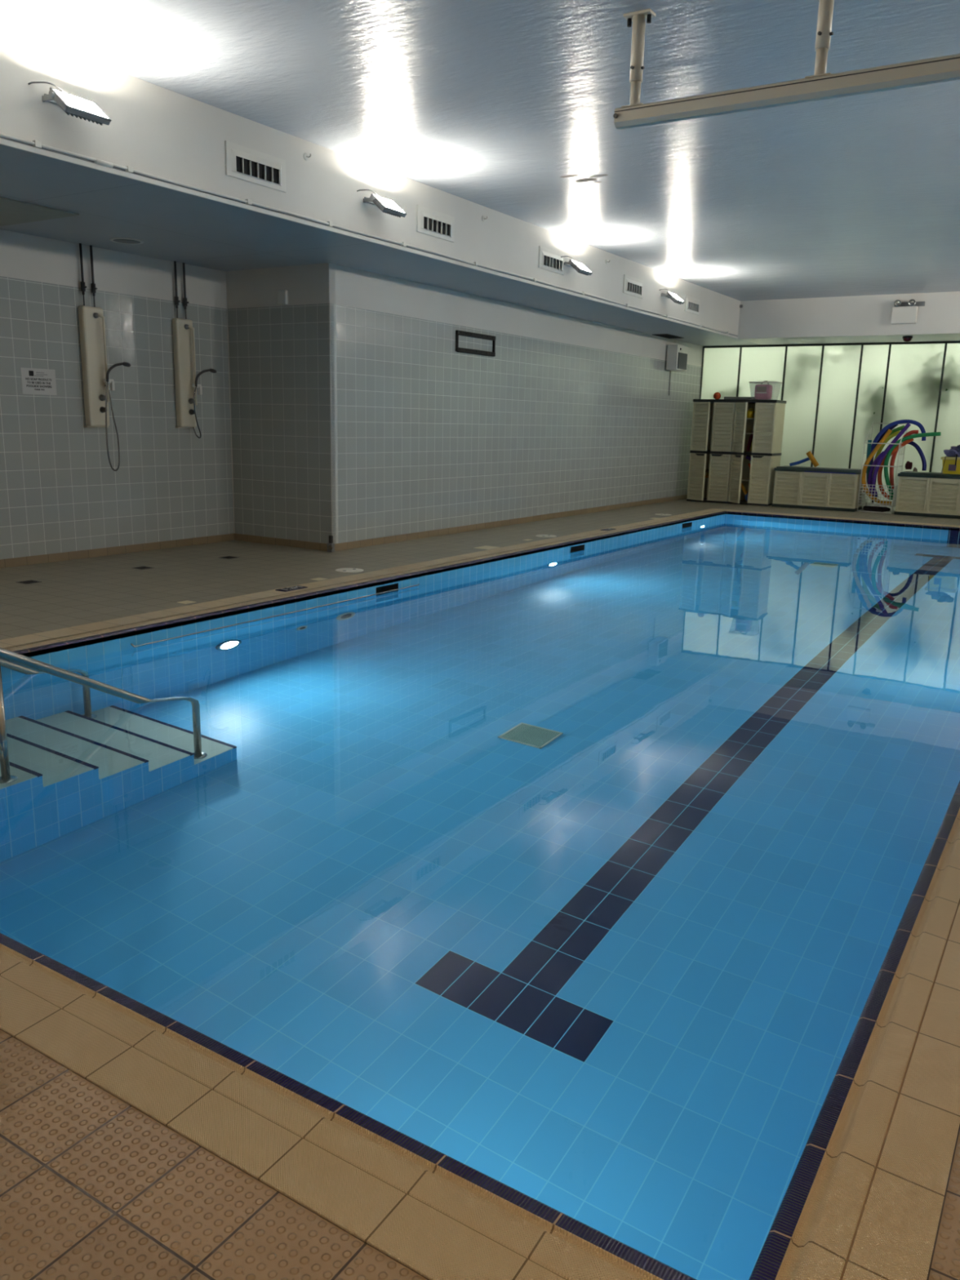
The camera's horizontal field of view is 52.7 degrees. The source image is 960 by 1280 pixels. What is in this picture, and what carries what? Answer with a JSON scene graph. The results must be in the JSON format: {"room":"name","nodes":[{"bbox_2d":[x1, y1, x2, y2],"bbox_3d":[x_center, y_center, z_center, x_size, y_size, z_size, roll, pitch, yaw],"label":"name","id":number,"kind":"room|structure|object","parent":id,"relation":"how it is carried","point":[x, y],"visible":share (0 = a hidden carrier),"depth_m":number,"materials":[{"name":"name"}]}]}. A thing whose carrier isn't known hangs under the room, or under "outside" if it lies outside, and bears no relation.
{"room":"indoor swimming pool","nodes":[
{"label":"indoor swimming pool","id":0,"kind":"room"},
{"bbox_2d":[0,229,234,559],"bbox_3d":[-5.404,-1.650,6.497,0.100,2.860,10.090,9,15,31],"label":"wall","id":1,"kind":"structure","parent":0,"point":[60,491],"depth_m":9.28,"materials":[{"name":"grey tile"}]},
{"bbox_2d":[20,367,57,395],"bbox_3d":[-3.930,-2.302,8.633,0.005,0.225,0.335,9,15,31],"label":"notice sign","id":2,"kind":"object","parent":1,"relation":"attached to","point":[33,380],"visible":1,"depth_m":8.63,"materials":[{"name":"grey paper"}]},
{"bbox_2d":[78,243,130,471],"bbox_3d":[-3.508,-2.610,9.065,0.444,2.031,0.194,-5,14,-25],"label":"shower","id":3,"kind":"object","parent":1,"relation":"attached to","point":[95,373],"visible":1,"depth_m":8.99,"materials":[{"name":"beige plastic"}]},
{"bbox_2d":[0,533,234,568],"bbox_3d":[-5.416,-0.283,6.732,0.012,0.086,9.990,9,15,31],"label":"baseboard","id":4,"kind":"structure","parent":1,"relation":"attached to","point":[37,559],"depth_m":9.49,"materials":[{"name":"tile"}]},
{"bbox_2d":[172,261,217,438],"bbox_3d":[-2.930,-2.944,9.913,0.435,1.727,0.197,-4,14,-24],"label":"shower","id":5,"kind":"object","parent":1,"relation":"attached to","point":[186,384],"visible":1,"depth_m":9.88,"materials":[{"name":"beige plastic"}]},
{"bbox_2d":[226,308,235,533],"bbox_3d":[-2.723,-2.363,10.589,0.010,2.394,0.010,9,15,31],"label":"trim","id":6,"kind":"structure","parent":1,"relation":"attached to","point":[227,308],"depth_m":10.58,"materials":[{"name":"white plastic"}]},
{"bbox_2d":[226,262,337,543],"bbox_3d":[-2.092,-2.416,10.236,1.431,2.860,0.100,9,15,31],"label":"wall","id":7,"kind":"structure","parent":0,"point":[279,356],"depth_m":10.15,"materials":[{"name":"grey tile"}]},
{"bbox_2d":[234,533,327,551],"bbox_3d":[-2.148,-1.055,10.491,1.439,0.086,0.012,9,15,31],"label":"baseboard","id":8,"kind":"structure","parent":7,"relation":"attached to","point":[242,537],"depth_m":10.48,"materials":[{"name":"tile"}]},
{"bbox_2d":[277,289,288,305],"bbox_3d":[-2.009,-3.488,9.865,0.120,0.143,0.050,9,15,31],"label":"wall sensor","id":9,"kind":"object","parent":7,"relation":"attached to","point":[282,295],"visible":1,"depth_m":9.84,"materials":[{"name":"white plastic"}]},
{"bbox_2d":[328,302,332,535],"bbox_3d":[-1.518,-2.168,9.857,0.007,2.394,0.007,9,15,31],"label":"trim","id":10,"kind":"structure","parent":7,"relation":"attached to","point":[329,303],"depth_m":9.85,"materials":[{"name":"white plastic"}]},
{"bbox_2d":[0,512,725,676],"bbox_3d":[0.182,-0.064,10.235,0.001,1.620,14.488,9,15,31],"label":"wall","id":11,"kind":"structure","parent":0,"point":[60,656],"depth_m":7.50,"materials":[{"name":"tile"}]},
{"bbox_2d":[130,583,419,647],"bbox_3d":[-1.399,-0.238,7.538,0.018,0.033,3.166,9,15,31],"label":"tube","id":12,"kind":"object","parent":11,"relation":"attached to","point":[223,627],"visible":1,"depth_m":7.19,"materials":[{"name":"metal"}]},
{"bbox_2d":[376,582,398,595],"bbox_3d":[-0.898,-0.450,8.559,0.200,0.090,0.320,9,15,31],"label":"skimmer","id":13,"kind":"object","parent":11,"relation":"attached to","point":[391,587],"visible":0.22,"depth_m":8.68,"materials":[{"name":"black plastic"}]},
{"bbox_2d":[570,544,584,552],"bbox_3d":[1.080,-1.095,11.624,0.200,0.090,0.375,9,15,31],"label":"skimmer","id":14,"kind":"object","parent":11,"relation":"attached to","point":[575,548],"visible":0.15,"depth_m":11.77,"materials":[{"name":"black plastic"}]},
{"bbox_2d":[682,521,692,528],"bbox_3d":[3.036,-1.734,14.654,0.200,0.090,0.410,9,15,31],"label":"skimmer","id":15,"kind":"object","parent":11,"relation":"attached to","point":[688,524],"visible":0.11,"depth_m":14.81,"materials":[{"name":"black plastic"}]},
{"bbox_2d":[0,27,740,335],"bbox_3d":[-0.740,-3.869,8.586,0.060,0.663,19.302,9,15,31],"label":"beam","id":16,"kind":"structure","parent":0,"point":[155,130],"depth_m":7.30,"materials":[{"name":"white paint"}]},
{"bbox_2d":[27,80,111,125],"bbox_3d":[-2.416,-3.174,5.729,0.250,0.192,0.389,9,15,31],"label":"floodlight","id":17,"kind":"object","parent":16,"relation":"attached to","point":[77,106],"visible":1,"depth_m":5.70,"materials":[{"name":"grey plastic"}]},
{"bbox_2d":[224,140,286,192],"bbox_3d":[-1.639,-3.480,7.132,0.030,0.225,0.600,9,15,31],"label":"air vent","id":18,"kind":"object","parent":16,"relation":"attached to","point":[242,162],"visible":1,"depth_m":7.12,"materials":[{"name":"white plastic"}]},
{"bbox_2d":[303,152,311,159],"bbox_3d":[-1.338,-3.764,7.535,0.044,0.054,0.054,9,15,31],"label":"plate","id":19,"kind":"object","parent":16,"relation":"attached to","point":[306,157],"visible":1,"depth_m":7.53,"materials":[{"name":"white plastic"}]},
{"bbox_2d":[0,133,728,333],"bbox_3d":[-0.707,-3.536,8.646,0.034,0.038,18.120,9,15,31],"label":"cable conduit","id":20,"kind":"object","parent":16,"relation":"attached to","point":[36,144],"visible":1,"depth_m":7.26,"materials":[{"name":"white plastic"}]},
{"bbox_2d":[0,137,737,338],"bbox_3d":[-0.723,-3.502,8.641,0.012,0.032,19.282,9,15,31],"label":"trim","id":21,"kind":"structure","parent":16,"relation":"attached to","point":[2,141],"depth_m":7.41,"materials":[{"name":"white plastic"}]},
{"bbox_2d":[356,189,406,217],"bbox_3d":[-0.825,-3.694,8.194,0.250,0.192,0.389,9,15,31],"label":"floodlight","id":22,"kind":"object","parent":16,"relation":"attached to","point":[389,206],"visible":1,"depth_m":8.15,"materials":[{"name":"grey plastic"}]},
{"bbox_2d":[416,204,454,242],"bbox_3d":[-0.405,-3.883,9.043,0.030,0.225,0.600,9,15,31],"label":"air vent","id":23,"kind":"object","parent":16,"relation":"attached to","point":[430,222],"visible":1,"depth_m":9.03,"materials":[{"name":"white plastic"}]},
{"bbox_2d":[537,245,564,275],"bbox_3d":[0.818,-4.282,10.937,0.030,0.225,0.600,9,15,31],"label":"air vent","id":24,"kind":"object","parent":16,"relation":"attached to","point":[548,260],"visible":1,"depth_m":10.92,"materials":[{"name":"white plastic"}]},
{"bbox_2d":[560,255,592,275],"bbox_3d":[1.114,-4.327,11.197,0.250,0.192,0.389,9,15,31],"label":"floodlight","id":25,"kind":"object","parent":16,"relation":"attached to","point":[579,267],"visible":1,"depth_m":11.15,"materials":[{"name":"grey plastic"}]},
{"bbox_2d":[622,274,644,297],"bbox_3d":[2.041,-4.681,12.832,0.030,0.225,0.620,9,15,31],"label":"air vent","id":26,"kind":"object","parent":16,"relation":"attached to","point":[633,286],"visible":1,"depth_m":12.81,"materials":[{"name":"white plastic"}]},
{"bbox_2d":[659,288,684,304],"bbox_3d":[2.711,-4.848,13.670,0.250,0.192,0.389,9,15,31],"label":"floodlight","id":27,"kind":"object","parent":16,"relation":"attached to","point":[673,296],"visible":1,"depth_m":13.62,"materials":[{"name":"grey plastic"}]},
{"bbox_2d":[684,294,700,315],"bbox_3d":[3.222,-5.066,14.660,0.030,0.225,0.600,9,15,31],"label":"air vent","id":28,"kind":"object","parent":16,"relation":"attached to","point":[691,304],"visible":1,"depth_m":14.64,"materials":[{"name":"white plastic"}]},
{"bbox_2d":[0,136,761,346],"bbox_3d":[-1.451,-3.824,9.930,2.638,0.050,20.750,9,15,31],"label":"ceiling","id":29,"kind":"structure","parent":0,"point":[173,225],"depth_m":8.33,"materials":[{"name":"paint"}]},
{"bbox_2d":[0,196,79,226],"bbox_3d":[-3.807,-3.236,7.223,1.000,0.012,1.150,9,15,31],"label":"access hatch","id":30,"kind":"object","parent":29,"relation":"attached to","point":[12,211],"visible":1,"depth_m":7.39,"materials":[{"name":"paint"}]},
{"bbox_2d":[109,237,144,244],"bbox_3d":[-3.116,-3.522,8.548,0.290,0.008,0.290,9,15,31],"label":"ceiling speaker","id":31,"kind":"object","parent":29,"relation":"attached to","point":[119,240],"visible":1,"depth_m":8.52,"materials":[{"name":"grey plastic"}]},
{"bbox_2d":[113,239,140,243],"bbox_3d":[-3.116,-3.523,8.548,0.240,0.006,0.240,9,15,31],"label":"grille","id":32,"kind":"object","parent":31,"relation":"attached to","point":[119,241],"depth_m":8.55,"materials":[{"name":"grey plastic"}]},
{"bbox_2d":[652,333,683,338],"bbox_3d":[3.194,-5.155,16.442,0.280,0.019,0.750,9,15,31],"label":"ceiling vent","id":33,"kind":"object","parent":29,"relation":"in","point":[665,335],"visible":1,"depth_m":16.36,"materials":[{"name":"black metal"}]},
{"bbox_2d":[0,0,959,301],"bbox_3d":[2.168,-3.670,6.739,6.819,0.100,19.282,9,15,31],"label":"ceiling","id":34,"kind":"structure","parent":0,"point":[488,104],"depth_m":6.63,"materials":[{"name":"paint"}]},
{"bbox_2d":[560,174,608,182],"bbox_3d":[0.901,-4.042,8.485,0.411,0.002,0.323,2,13,1],"label":"peeling paint","id":35,"kind":"object","parent":34,"relation":"attached to","point":[581,180],"visible":1,"depth_m":8.50,"materials":[{"name":"paint"}]},
{"bbox_2d":[613,0,959,129],"bbox_3d":[2.269,-2.773,4.232,3.612,0.538,0.100,9,15,31],"label":"rail","id":36,"kind":"object","parent":34,"relation":"hanging from","point":[820,86],"visible":1,"depth_m":4.71,"materials":[{"name":"white metal"}]},
{"bbox_2d":[0,498,959,1279],"bbox_3d":[1.611,-0.596,9.147,9.407,0.060,21.600,9,15,31],"label":"floor","id":37,"kind":"structure","parent":0,"point":[93,1186],"depth_m":1.83,"materials":[{"name":"tile"}]},
{"bbox_2d":[16,580,40,584],"bbox_3d":[-3.678,-0.471,7.898,0.140,0.006,0.140,9,15,31],"label":"shower drain","id":38,"kind":"object","parent":37,"relation":"on","point":[25,582],"visible":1,"depth_m":7.88,"materials":[{"name":"black"}]},
{"bbox_2d":[132,566,154,569],"bbox_3d":[-3.050,-0.651,8.760,0.140,0.006,0.140,9,15,31],"label":"shower drain","id":39,"kind":"object","parent":37,"relation":"on","point":[138,567],"visible":1,"depth_m":8.75,"materials":[{"name":"black"}]},
{"bbox_2d":[177,600,196,604],"bbox_3d":[-2.185,-0.280,7.216,0.100,0.006,0.100,9,15,31],"label":"lid","id":40,"kind":"object","parent":37,"relation":"on","point":[187,602],"depth_m":7.21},
{"bbox_2d":[220,555,237,559],"bbox_3d":[-2.469,-0.810,9.524,0.140,0.006,0.140,9,15,31],"label":"shower drain","id":41,"kind":"object","parent":37,"relation":"on","point":[227,557],"visible":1,"depth_m":9.52,"materials":[{"name":"black"}]},
{"bbox_2d":[327,535,334,552],"bbox_3d":[-1.554,-1.000,10.077,0.072,0.170,0.058,9,15,31],"label":"bracket","id":42,"kind":"object","parent":37,"relation":"on","point":[331,546],"visible":1,"depth_m":10.07,"materials":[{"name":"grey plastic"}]},
{"bbox_2d":[0,933,696,1279],"bbox_3d":[-1.736,0.767,2.741,5.440,0.075,0.250,9,15,31],"label":"pool coping","id":43,"kind":"object","parent":37,"relation":"on","point":[433,1213],"depth_m":1.87,"materials":[{"name":"tile"}]},
{"bbox_2d":[335,568,363,573],"bbox_3d":[-1.199,-0.642,8.897,0.260,0.008,0.260,9,15,31],"label":"lid","id":44,"kind":"object","parent":37,"relation":"on","point":[340,570],"visible":1,"depth_m":8.87,"materials":[{"name":"grey plastic"}]},
{"bbox_2d":[0,508,725,660],"bbox_3d":[0.079,-0.873,10.195,0.355,0.070,15.093,9,15,31],"label":"pool coping","id":45,"kind":"object","parent":37,"relation":"on","point":[264,597],"visible":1,"depth_m":7.57,"materials":[{"name":"tile"}]},
{"bbox_2d":[275,585,307,591],"bbox_3d":[-1.523,-0.414,7.836,0.110,0.011,0.260,9,15,31],"label":"depth marker","id":46,"kind":"object","parent":45,"relation":"on","point":[297,587],"visible":1,"depth_m":7.81,"materials":[{"name":"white tile"}]},
{"bbox_2d":[474,545,500,549],"bbox_3d":[0.077,-1.022,10.737,0.200,0.006,0.260,9,15,31],"label":"lid","id":47,"kind":"object","parent":37,"relation":"on","point":[485,547],"depth_m":10.74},
{"bbox_2d":[535,534,556,537],"bbox_3d":[0.817,-1.286,11.956,0.260,0.008,0.260,9,15,31],"label":"lid","id":48,"kind":"object","parent":37,"relation":"on","point":[538,535],"visible":1,"depth_m":11.93,"materials":[{"name":"grey plastic"}]},
{"bbox_2d":[686,399,735,503],"bbox_3d":[4.329,-3.485,17.878,0.792,1.848,0.764,9,15,31],"label":"storage cabinet","id":49,"kind":"object","parent":37,"relation":"on","point":[713,420],"visible":0.9,"depth_m":17.67,"materials":[{"name":"beige plastic"}]},
{"bbox_2d":[713,391,720,399],"bbox_3d":[4.333,-4.459,17.697,0.135,0.132,0.135,9,15,31],"label":"ball","id":50,"kind":"object","parent":49,"relation":"on","point":[717,395],"visible":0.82,"depth_m":17.65,"materials":[{"name":"plastic"}]},
{"bbox_2d":[724,396,756,399],"bbox_3d":[4.747,-4.399,17.654,0.540,0.055,0.250,9,15,31],"label":"flat box","id":51,"kind":"object","parent":49,"relation":"on","point":[725,397],"visible":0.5,"depth_m":17.54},
{"bbox_2d":[727,399,786,506],"bbox_3d":[4.947,-3.373,17.452,0.747,1.848,0.849,9,15,31],"label":"storage cabinet","id":52,"kind":"object","parent":37,"relation":"on","point":[766,425],"visible":0.96,"depth_m":17.29,"materials":[{"name":"beige plastic"}]},
{"bbox_2d":[741,482,747,494],"bbox_3d":[4.806,-2.738,17.633,0.203,0.250,0.060,9,15,31],"label":"noodle","id":53,"kind":"object","parent":52,"relation":"in","point":[743,487],"visible":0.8,"depth_m":17.61,"materials":[{"name":"orange plastic"}]},
{"bbox_2d":[746,431,753,451],"bbox_3d":[4.974,-3.652,17.453,0.314,0.501,0.060,9,15,31],"label":"noodle","id":54,"kind":"object","parent":52,"relation":"on","point":[750,439],"visible":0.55,"depth_m":17.50,"materials":[{"name":"red plastic"}]},
{"bbox_2d":[746,408,755,417],"bbox_3d":[4.886,-4.063,17.375,0.205,0.169,0.130,9,15,31],"label":"watering can","id":55,"kind":"object","parent":52,"relation":"on","point":[749,413],"visible":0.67,"depth_m":17.35,"materials":[{"name":"yellow plastic"}]},
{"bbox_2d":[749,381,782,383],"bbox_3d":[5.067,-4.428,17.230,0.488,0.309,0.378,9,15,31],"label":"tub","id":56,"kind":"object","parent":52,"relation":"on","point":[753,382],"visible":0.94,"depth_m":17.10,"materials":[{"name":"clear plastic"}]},
{"bbox_2d":[754,382,772,399],"bbox_3d":[5.043,-4.444,17.235,0.280,0.324,0.210,9,15,31],"label":"bag","id":57,"kind":"object","parent":56,"relation":"in","point":[762,392],"visible":0.83,"depth_m":17.16,"materials":[{"name":"pink plastic"}]},
{"bbox_2d":[771,466,863,511],"bbox_3d":[5.962,-2.676,17.074,1.435,0.703,0.632,9,15,31],"label":"storage box","id":58,"kind":"object","parent":37,"relation":"on","point":[834,489],"visible":0.88,"depth_m":16.82,"materials":[{"name":"beige plastic"}]},
{"bbox_2d":[789,457,809,466],"bbox_3d":[5.689,-3.172,17.213,0.359,0.181,0.056,9,15,31],"label":"noodle","id":59,"kind":"object","parent":58,"relation":"on","point":[807,458],"visible":1,"depth_m":17.20,"materials":[{"name":"blue plastic"}]},
{"bbox_2d":[806,450,818,466],"bbox_3d":[5.855,-3.184,17.055,0.242,0.281,0.084,9,15,31],"label":"handle","id":60,"kind":"object","parent":58,"relation":"on","point":[809,454],"visible":1,"depth_m":17.02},
{"bbox_2d":[715,508,959,530],"bbox_3d":[6.163,-1.809,14.977,5.440,0.070,0.355,9,15,31],"label":"pool coping","id":61,"kind":"object","parent":37,"relation":"on","point":[883,522],"visible":0.97,"depth_m":15.13,"materials":[{"name":"tile"}]},
{"bbox_2d":[748,781,959,1279],"bbox_3d":[4.421,-0.171,7.540,0.250,0.075,15.093,9,15,31],"label":"pool coping","id":62,"kind":"object","parent":37,"relation":"on","point":[863,1199],"depth_m":1.95,"materials":[{"name":"tile"}]},
{"bbox_2d":[862,506,890,511],"bbox_3d":[6.803,-2.252,16.620,0.443,0.115,0.336,9,15,31],"label":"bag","id":63,"kind":"object","parent":37,"relation":"on","point":[874,508],"visible":0.81,"depth_m":16.50,"materials":[{"name":"fabric"}]},
{"bbox_2d":[857,422,906,514],"bbox_3d":[6.840,-2.926,16.474,0.566,1.496,0.536,9,15,31],"label":"wire rack","id":64,"kind":"object","parent":37,"relation":"on","point":[895,487],"visible":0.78,"depth_m":16.36,"materials":[{"name":"white metal"}]},
{"bbox_2d":[866,440,876,497],"bbox_3d":[6.706,-2.910,16.558,0.244,0.995,0.064,9,15,31],"label":"noodle","id":65,"kind":"object","parent":64,"relation":"in","point":[868,447],"visible":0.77,"depth_m":16.52,"materials":[{"name":"teal plastic"}]},
{"bbox_2d":[867,451,883,496],"bbox_3d":[6.735,-2.820,16.480,0.239,0.778,0.064,9,15,31],"label":"noodle","id":66,"kind":"object","parent":64,"relation":"in","point":[874,463],"visible":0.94,"depth_m":16.49,"materials":[{"name":"purple plastic"}]},
{"bbox_2d":[861,429,892,505],"bbox_3d":[6.719,-2.915,16.313,0.518,1.249,0.064,9,15,31],"label":"noodle","id":67,"kind":"object","parent":64,"relation":"in","point":[887,433],"visible":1,"depth_m":16.36,"materials":[{"name":"orange plastic"}]},
{"bbox_2d":[857,484,897,507],"bbox_3d":[6.829,-2.482,16.574,0.559,0.359,0.528,9,15,31],"label":"basket","id":68,"kind":"object","parent":64,"relation":"on","point":[865,504],"depth_m":16.38,"materials":[{"name":"white plastic"}]},
{"bbox_2d":[871,424,897,463],"bbox_3d":[6.900,-3.162,16.621,0.397,1.129,0.064,9,15,31],"label":"noodle","id":69,"kind":"object","parent":64,"relation":"in","point":[894,426],"visible":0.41,"depth_m":16.52,"materials":[{"name":"plastic"}]},
{"bbox_2d":[871,430,900,484],"bbox_3d":[6.895,-3.036,16.488,0.398,1.045,0.064,9,15,31],"label":"noodle","id":70,"kind":"object","parent":64,"relation":"in","point":[891,436],"visible":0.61,"depth_m":16.41,"materials":[{"name":"plastic"}]},
{"bbox_2d":[871,422,911,496],"bbox_3d":[6.886,-3.024,16.260,0.517,1.229,0.064,9,15,31],"label":"noodle","id":71,"kind":"object","parent":64,"relation":"in","point":[905,428],"visible":1,"depth_m":16.28,"materials":[{"name":"plastic"}]},
{"bbox_2d":[877,438,913,499],"bbox_3d":[7.001,-2.898,16.370,0.506,1.053,0.064,9,15,31],"label":"noodle","id":72,"kind":"object","parent":64,"relation":"in","point":[880,470],"visible":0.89,"depth_m":16.46,"materials":[{"name":"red plastic"}]},
{"bbox_2d":[889,425,904,434],"bbox_3d":[6.987,-3.449,16.419,0.383,0.387,0.064,9,15,31],"label":"noodle","id":73,"kind":"object","parent":64,"relation":"in","point":[900,428],"visible":0.48,"depth_m":16.34,"materials":[{"name":"plastic"}]},
{"bbox_2d":[870,419,925,497],"bbox_3d":[7.058,-3.065,16.455,0.872,1.332,0.064,9,15,31],"label":"noodle","id":74,"kind":"object","parent":64,"relation":"in","point":[918,424],"visible":0.7,"depth_m":16.33,"materials":[{"name":"plastic"}]},
{"bbox_2d":[889,430,918,489],"bbox_3d":[7.128,-3.030,16.338,0.382,1.006,0.064,9,15,31],"label":"noodle","id":75,"kind":"object","parent":64,"relation":"in","point":[912,432],"visible":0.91,"depth_m":16.41,"materials":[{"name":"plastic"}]},
{"bbox_2d":[884,431,941,499],"bbox_3d":[7.179,-2.902,16.175,0.817,1.142,0.064,9,15,31],"label":"noodle","id":76,"kind":"object","parent":64,"relation":"in","point":[935,433],"visible":0.99,"depth_m":16.25,"materials":[{"name":"green plastic"}]},
{"bbox_2d":[893,471,959,519],"bbox_3d":[7.706,-2.394,16.009,1.470,0.703,0.630,9,15,31],"label":"storage box","id":77,"kind":"object","parent":37,"relation":"on","point":[922,494],"visible":0.99,"depth_m":15.89,"materials":[{"name":"beige plastic"}]},
{"bbox_2d":[903,440,926,471],"bbox_3d":[7.271,-3.094,16.227,0.086,0.487,0.547,-5,14,-26],"label":"noodle","id":78,"kind":"object","parent":77,"relation":"on","point":[915,445],"visible":0.87,"depth_m":16.08,"materials":[{"name":"blue plastic"}]},
{"bbox_2d":[941,456,959,474],"bbox_3d":[7.801,-2.849,15.821,0.480,0.268,0.380,9,15,31],"label":"tub","id":79,"kind":"object","parent":77,"relation":"on","point":[949,467],"visible":1,"depth_m":15.72,"materials":[{"name":"plastic"}]},
{"bbox_2d":[941,444,959,472],"bbox_3d":[7.781,-2.952,15.791,0.447,0.457,0.366,9,15,31],"label":"heap","id":80,"kind":"object","parent":79,"relation":"on","point":[954,451],"visible":1,"depth_m":15.73,"materials":[{"name":"fabric"}]},
{"bbox_3d":[7.474,-2.593,16.707,0.165,0.773,0.224,9,15,31],"label":"sack","id":81,"kind":"object","parent":37,"relation":"on","visible":0},
{"bbox_2d":[905,461,912,469],"bbox_3d":[7.354,-2.997,16.615,0.108,0.140,0.134,9,15,31],"label":"pouch","id":82,"kind":"object","parent":81,"relation":"attached to","point":[908,464],"visible":1,"depth_m":16.57,"materials":[{"name":"fabric"}]},
{"bbox_2d":[0,519,959,1279],"bbox_3d":[2.242,-0.415,8.831,4.835,0.001,14.488,9,15,31],"label":"pool water","id":83,"kind":"object","parent":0,"point":[587,879],"visible":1,"depth_m":3.51,"materials":[{"name":"liquid"}]},
{"bbox_2d":[321,262,702,543],"bbox_3d":[1.317,-3.254,14.302,0.100,2.860,10.759,9,15,31],"label":"wall","id":84,"kind":"structure","parent":0,"point":[432,435],"depth_m":12.29,"materials":[{"name":"grey tile"}]},
{"bbox_2d":[455,329,495,356],"bbox_3d":[-0.043,-3.622,11.844,0.040,0.247,0.870,9,15,31],"label":"tv bracket","id":85,"kind":"object","parent":84,"relation":"attached to","point":[458,332],"visible":1,"depth_m":11.80,"materials":[{"name":"black metal"}]},
{"bbox_2d":[334,494,687,551],"bbox_3d":[1.318,-1.892,14.557,0.012,0.086,10.710,9,15,31],"label":"baseboard","id":86,"kind":"structure","parent":84,"relation":"attached to","point":[370,542],"depth_m":12.61,"materials":[{"name":"tile"}]},
{"bbox_2d":[666,344,688,395],"bbox_3d":[3.454,-4.749,17.079,0.232,0.850,0.500,9,15,31],"label":"wall speaker","id":87,"kind":"object","parent":84,"relation":"attached to","point":[677,354],"visible":1,"depth_m":16.86,"materials":[{"name":"white plastic"}]},
{"bbox_2d":[677,352,687,369],"bbox_3d":[3.551,-4.890,16.987,0.012,0.270,0.420,9,15,31],"label":"grille","id":88,"kind":"object","parent":87,"relation":"attached to","point":[682,357],"depth_m":16.97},
{"bbox_2d":[724,512,959,536],"bbox_3d":[6.094,-0.996,14.978,4.835,1.620,0.001,9,15,31],"label":"wall","id":89,"kind":"structure","parent":0,"point":[813,522],"depth_m":15.07,"materials":[{"name":"tile"}]},
{"bbox_2d":[737,291,959,345],"bbox_3d":[7.694,-5.181,15.394,6.839,0.713,1.468,9,15,31],"label":"wall","id":90,"kind":"structure","parent":0,"point":[858,318],"depth_m":15.74,"materials":[{"name":"white paint"}]},
{"bbox_2d":[699,343,946,503],"bbox_3d":[7.178,-3.700,16.866,7.057,2.848,0.024,9,15,31],"label":"trim","id":91,"kind":"structure","parent":90,"relation":"attached to","point":[890,345],"depth_m":17.16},
{"bbox_2d":[701,347,740,399],"bbox_3d":[4.516,-4.136,18.493,0.699,2.880,0.001,9,15,31],"label":"window","id":92,"kind":"structure","parent":91,"relation":"attached to","point":[721,365],"depth_m":18.29,"materials":[{"name":"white glass"}]},
{"bbox_2d":[737,346,785,399],"bbox_3d":[5.176,-4.029,18.090,0.815,2.880,0.001,9,15,31],"label":"window","id":93,"kind":"structure","parent":91,"relation":"attached to","point":[757,363],"depth_m":17.86,"materials":[{"name":"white glass"}]},
{"bbox_2d":[779,346,822,466],"bbox_3d":[5.804,-3.927,17.705,0.624,2.880,0.001,9,15,31],"label":"window","id":94,"kind":"structure","parent":91,"relation":"attached to","point":[802,368],"depth_m":17.61,"materials":[{"name":"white glass"}]},
{"bbox_2d":[812,345,861,468],"bbox_3d":[6.358,-3.837,17.367,0.639,2.880,0.001,9,15,31],"label":"window","id":95,"kind":"structure","parent":91,"relation":"attached to","point":[841,363],"depth_m":17.29,"materials":[{"name":"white glass"}]},
{"bbox_2d":[850,344,888,508],"bbox_3d":[6.831,-3.760,17.077,0.433,2.880,0.001,9,15,31],"label":"window","id":96,"kind":"structure","parent":91,"relation":"attached to","point":[874,357],"depth_m":16.98,"materials":[{"name":"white glass"}]},
{"bbox_2d":[874,343,945,510],"bbox_3d":[7.395,-3.669,16.733,0.853,2.880,0.001,9,15,31],"label":"window","id":97,"kind":"structure","parent":91,"relation":"attached to","point":[914,371],"depth_m":16.61,"materials":[{"name":"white glass"}]},
{"bbox_2d":[931,342,959,472],"bbox_3d":[8.043,-3.564,16.336,0.634,2.880,0.001,9,15,31],"label":"window","id":98,"kind":"structure","parent":91,"relation":"attached to","point":[948,416],"depth_m":16.34,"materials":[{"name":"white glass"}]},
{"bbox_2d":[702,341,959,347],"bbox_3d":[7.590,-5.020,16.322,7.930,0.055,0.060,9,15,31],"label":"trim","id":99,"kind":"structure","parent":90,"relation":"attached to","point":[923,342],"depth_m":17.08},
{"bbox_2d":[902,336,912,342],"bbox_3d":[6.845,-4.819,15.516,0.150,0.086,0.150,9,15,31],"label":"dome camera","id":100,"kind":"object","parent":90,"relation":"attached to","point":[906,339],"visible":1,"depth_m":15.47,"materials":[{"name":"black plastic"}]},
{"bbox_2d":[890,299,924,324],"bbox_3d":[6.668,-5.119,15.104,0.455,0.352,0.130,9,15,31],"label":"emergency light","id":101,"kind":"object","parent":90,"relation":"attached to","point":[902,313],"visible":1,"depth_m":15.09,"materials":[{"name":"white plastic"}]},
{"bbox_3d":[2.209,0.936,9.137,4.835,0.158,14.488,9,15,31],"label":"floor","id":102,"kind":"structure","parent":0,"visible":0},
{"bbox_3d":[-2.553,1.066,4.986,1.110,1.251,2.464,9,15,31],"label":"steps","id":103,"kind":"structure","parent":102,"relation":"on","visible":0},
{"bbox_2d":[0,657,39,674],"bbox_3d":[-3.131,0.405,4.824,0.100,2.220,2.772,9,15,31],"label":"handrail","id":104,"kind":"object","parent":103,"relation":"on","point":[5,664],"visible":0.02,"depth_m":5.53,"materials":[{"name":"metal"}]},
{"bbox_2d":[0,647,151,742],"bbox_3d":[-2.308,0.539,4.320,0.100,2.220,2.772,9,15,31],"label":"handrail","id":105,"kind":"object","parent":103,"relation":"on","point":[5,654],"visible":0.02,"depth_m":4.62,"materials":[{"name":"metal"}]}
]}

